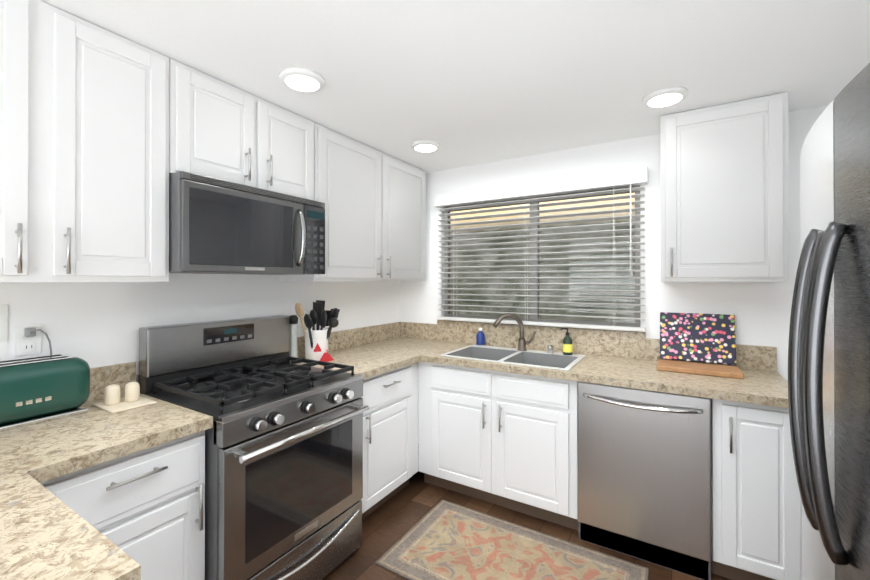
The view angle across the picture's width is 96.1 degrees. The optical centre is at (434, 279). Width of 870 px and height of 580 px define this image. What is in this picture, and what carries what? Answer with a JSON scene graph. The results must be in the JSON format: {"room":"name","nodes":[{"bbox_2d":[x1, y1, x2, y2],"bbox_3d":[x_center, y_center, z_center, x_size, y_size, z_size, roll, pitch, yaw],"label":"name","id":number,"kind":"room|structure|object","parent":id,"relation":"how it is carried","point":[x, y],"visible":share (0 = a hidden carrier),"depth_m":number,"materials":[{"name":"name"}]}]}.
{"room":"kitchen","nodes":[
{"label":"kitchen","id":0,"kind":"room"},
{"bbox_2d":[0,273,399,381],"bbox_3d":[-1.662,0.250,1.397,0.120,2.340,5.240,0,0,31],"label":"wall","id":1,"kind":"structure","parent":0,"point":[95,324],"depth_m":1.83,"materials":[{"name":"white paint"}]},
{"bbox_2d":[0,304,7,341],"bbox_3d":[-1.592,0.158,1.390,0.006,0.135,0.100,0,0,31],"label":"electrical outlet plate","id":2,"kind":"object","parent":1,"relation":"attached to","point":[3,307],"depth_m":1.42,"materials":[{"name":"white plastic"}]},
{"bbox_2d":[0,0,51,281],"bbox_3d":[-1.525,-0.454,1.185,0.330,0.926,0.405,0,0,31],"label":"upper cabinet","id":3,"kind":"object","parent":1,"relation":"attached to","point":[25,25],"depth_m":1.24,"materials":[{"name":"white wood"}]},
{"bbox_2d":[15,324,51,355],"bbox_3d":[-1.502,0.227,1.485,0.111,0.118,0.058,0,0,-14],"label":"electrical outlet plate","id":4,"kind":"object","parent":1,"relation":"attached to","point":[28,339],"depth_m":1.47,"materials":[{"name":"white plastic"}]},
{"bbox_2d":[48,6,175,281],"bbox_3d":[-1.320,-0.453,1.523,0.330,0.926,0.386,0,0,31],"label":"upper cabinet","id":5,"kind":"object","parent":1,"relation":"attached to","point":[104,133],"depth_m":1.42,"materials":[{"name":"white wood"}]},
{"bbox_2d":[176,61,319,201],"bbox_3d":[-1.021,-0.677,2.016,0.330,0.474,0.760,0,0,31],"label":"upper cabinet","id":6,"kind":"object","parent":1,"relation":"attached to","point":[224,131],"depth_m":1.86,"materials":[{"name":"white wood"}]},
{"bbox_2d":[169,171,324,274],"bbox_3d":[-0.966,-0.233,1.981,0.457,0.405,0.756,0,0,31],"label":"microwave","id":7,"kind":"object","parent":6,"relation":"attached to","point":[218,226],"visible":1,"depth_m":1.78,"materials":[{"name":"grey metal"}]},
{"bbox_2d":[280,125,425,281],"bbox_3d":[-0.512,-0.448,2.855,0.330,0.926,1.198,0,0,31],"label":"upper cabinet","id":8,"kind":"object","parent":1,"relation":"attached to","point":[374,200],"depth_m":2.64,"materials":[{"name":"white wood"}]},
{"bbox_2d":[40,0,869,172],"bbox_3d":[-0.200,-0.953,0.514,3.540,0.060,5.240,0,0,31],"label":"ceiling","id":9,"kind":"structure","parent":0,"point":[463,83],"depth_m":1.62,"materials":[{"name":"white paint"}]},
{"bbox_2d":[279,67,324,92],"bbox_3d":[-0.607,-0.906,1.790,0.198,0.022,0.198,0,0,31],"label":"recessed light","id":10,"kind":"object","parent":9,"relation":"in","point":[299,79],"visible":1,"depth_m":1.76,"materials":[{"name":"white plastic"}]},
{"bbox_2d":[411,140,439,151],"bbox_3d":[-0.064,-0.903,2.665,0.198,0.022,0.198,0,0,31],"label":"recessed light","id":11,"kind":"object","parent":9,"relation":"in","point":[425,146],"visible":1,"depth_m":2.62,"materials":[{"name":"white plastic"}]},
{"bbox_2d":[642,86,687,107],"bbox_3d":[1.150,-0.906,1.957,0.198,0.022,0.198,0,0,31],"label":"recessed light","id":12,"kind":"object","parent":9,"relation":"in","point":[664,97],"visible":0.98,"depth_m":1.93,"materials":[{"name":"white plastic"}]},
{"bbox_2d":[322,471,731,579],"bbox_3d":[-0.200,1.447,0.505,3.540,0.060,5.240,0,0,31],"label":"floor","id":13,"kind":"structure","parent":0,"point":[391,522],"depth_m":2.24,"materials":[{"name":"brown wood"}]},
{"bbox_2d":[40,430,204,579],"bbox_3d":[-1.219,0.983,1.413,0.609,0.874,0.456,0,0,31],"label":"base cabinet","id":14,"kind":"object","parent":13,"relation":"on","point":[145,509],"depth_m":1.30,"materials":[{"name":"white wood"}]},
{"bbox_2d":[0,419,140,579],"bbox_3d":[-1.236,0.455,0.739,1.284,0.175,0.680,0,0,31],"label":"countertop","id":15,"kind":"structure","parent":14,"relation":"on","point":[45,534],"depth_m":0.83,"materials":[{"name":"stone"}]},
{"bbox_2d":[60,362,212,452],"bbox_3d":[-1.200,0.457,1.399,0.660,0.175,0.465,0,0,31],"label":"countertop","id":16,"kind":"structure","parent":14,"relation":"on","point":[134,430],"depth_m":1.41,"materials":[{"name":"stone"}]},
{"bbox_2d":[0,354,89,431],"bbox_3d":[-1.463,0.396,1.375,0.174,0.217,0.369,0,0,31],"label":"toaster","id":17,"kind":"object","parent":16,"relation":"on","point":[36,390],"visible":0.98,"depth_m":1.37,"materials":[{"name":"green metal"}]},
{"bbox_2d":[93,382,156,412],"bbox_3d":[-1.254,0.465,1.581,0.185,0.081,0.150,0,0,31],"label":"salt","id":18,"kind":"object","parent":16,"relation":"on","point":[113,402],"visible":1,"depth_m":1.56,"materials":[{"name":"beige ceramic"}]},
{"bbox_2d":[138,315,368,579],"bbox_3d":[-0.829,0.819,1.894,0.736,1.205,0.756,0,0,31],"label":"range","id":19,"kind":"object","parent":13,"relation":"on","point":[283,467],"visible":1,"depth_m":1.74,"materials":[{"name":"silver metal"}]},
{"bbox_2d":[361,362,417,519],"bbox_3d":[-0.529,0.987,2.551,0.609,0.874,0.666,0,0,31],"label":"base cabinet","id":20,"kind":"object","parent":13,"relation":"on","point":[390,423],"depth_m":2.39,"materials":[{"name":"white wood"}]},
{"bbox_2d":[290,328,423,378],"bbox_3d":[-0.526,0.461,2.510,0.660,0.175,0.597,0,0,31],"label":"countertop","id":21,"kind":"structure","parent":20,"relation":"on","point":[372,352],"depth_m":2.77,"materials":[{"name":"stone"}]},
{"bbox_2d":[289,315,297,361],"bbox_3d":[-0.880,0.365,2.429,0.056,0.287,0.056,0,0,31],"label":"pepper mill","id":22,"kind":"object","parent":21,"relation":"on","point":[293,351],"visible":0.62,"depth_m":2.41,"materials":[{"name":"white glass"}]},
{"bbox_2d":[295,300,339,360],"bbox_3d":[-0.729,0.321,2.495,0.202,0.374,0.292,0,0,31],"label":"utensil crock","id":23,"kind":"object","parent":21,"relation":"on","point":[316,340],"visible":0.98,"depth_m":2.43,"materials":[{"name":"white ceramic"}]},
{"bbox_2d":[320,349,333,361],"bbox_3d":[-0.675,0.471,2.432,0.034,0.074,0.095,0,0,31],"label":"tent","id":24,"kind":"object","parent":21,"relation":"on","point":[326,357],"visible":0.84,"depth_m":2.42,"materials":[{"name":"red plastic"}]},
{"bbox_2d":[418,366,578,530],"bbox_3d":[0.480,1.075,2.658,1.048,0.700,0.609,0,0,31],"label":"base cabinet","id":25,"kind":"object","parent":13,"relation":"on","point":[506,440],"depth_m":2.35,"materials":[{"name":"white wood"}]},
{"bbox_2d":[375,499,648,579],"bbox_3d":[0.374,1.417,1.932,1.170,0.008,0.665,0,0,31],"label":"rug","id":26,"kind":"object","parent":13,"relation":"on","point":[442,539],"visible":1,"depth_m":2.01,"materials":[{"name":"fabric"}]},
{"bbox_2d":[577,382,710,579],"bbox_3d":[1.168,0.989,2.198,0.594,0.868,0.658,0,0,31],"label":"dishwasher","id":27,"kind":"object","parent":13,"relation":"on","point":[644,475],"visible":0.9,"depth_m":1.95,"materials":[{"name":"grey metal"}]},
{"bbox_2d":[711,399,800,579],"bbox_3d":[1.587,0.985,1.987,0.327,0.874,0.606,0,0,31],"label":"base cabinet","id":28,"kind":"object","parent":13,"relation":"on","point":[756,498],"depth_m":1.74,"materials":[{"name":"white wood"}]},
{"bbox_2d":[361,320,788,407],"bbox_3d":[0.617,0.443,2.549,2.572,0.213,0.657,0,0,31],"label":"countertop","id":29,"kind":"structure","parent":28,"relation":"on","point":[627,359],"depth_m":2.36,"materials":[{"name":"stone"}]},
{"bbox_2d":[476,328,484,344],"bbox_3d":[0.353,0.442,3.027,0.066,0.137,0.066,0,0,31],"label":"soap bottle","id":30,"kind":"object","parent":29,"relation":"on","point":[480,337],"visible":0.85,"depth_m":3.00,"materials":[{"name":"blue plastic"}]},
{"bbox_2d":[439,344,585,370],"bbox_3d":[0.518,0.596,2.605,0.836,0.186,0.516,0,0,31],"label":"sink","id":31,"kind":"object","parent":29,"relation":"in","point":[543,359],"visible":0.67,"depth_m":2.69,"materials":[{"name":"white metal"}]},
{"bbox_2d":[560,328,572,354],"bbox_3d":[0.884,0.414,2.622,0.076,0.181,0.066,0,0,31],"label":"soap bottle","id":32,"kind":"object","parent":31,"relation":"on","point":[567,345],"visible":0.98,"depth_m":2.60,"materials":[{"name":"yellow"}]},
{"bbox_2d":[492,313,553,352],"bbox_3d":[0.610,0.372,2.730,0.402,0.266,0.166,0,0,31],"label":"faucet","id":33,"kind":"object","parent":29,"relation":"on","point":[522,342],"visible":1,"depth_m":2.76,"materials":[{"name":"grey metal"}]},
{"bbox_2d":[657,312,743,378],"bbox_3d":[1.476,0.354,2.205,0.385,0.306,0.300,0,0,31],"label":"cookbook stand","id":34,"kind":"object","parent":29,"relation":"on","point":[703,338],"visible":0.98,"depth_m":2.26,"materials":[{"name":"multicoloured paper"}]},
{"bbox_2d":[788,63,869,579],"bbox_3d":[1.101,0.529,0.584,0.844,1.775,0.910,0,0,31],"label":"refrigerator","id":35,"kind":"object","parent":13,"relation":"on","point":[829,373],"visible":1,"depth_m":0.74,"materials":[{"name":"grey metal"}]},
{"bbox_2d":[400,105,827,380],"bbox_3d":[1.129,0.255,2.697,3.300,2.340,0.120,0,0,31],"label":"wall","id":36,"kind":"structure","parent":0,"point":[761,311],"depth_m":2.48,"materials":[{"name":"white paint"}]},
{"bbox_2d":[444,185,639,326],"bbox_3d":[0.724,-0.144,2.957,1.480,0.940,0.050,0,0,31],"label":"window","id":37,"kind":"structure","parent":36,"relation":"in","point":[585,320],"depth_m":2.88,"materials":[{"name":"grey"}]},
{"bbox_2d":[434,167,647,331],"bbox_3d":[0.673,-0.185,2.859,1.555,1.030,0.071,0,0,31],"label":"window blinds","id":38,"kind":"object","parent":37,"relation":"attached to","point":[618,178],"visible":1,"depth_m":2.77,"materials":[{"name":"white plastic"}]},
{"bbox_2d":[660,92,788,281],"bbox_3d":[1.556,-0.450,2.152,0.540,0.926,0.368,0,0,31],"label":"upper cabinet","id":39,"kind":"object","parent":36,"relation":"attached to","point":[724,190],"visible":1,"depth_m":2.02,"materials":[{"name":"white wood"}]}
]}

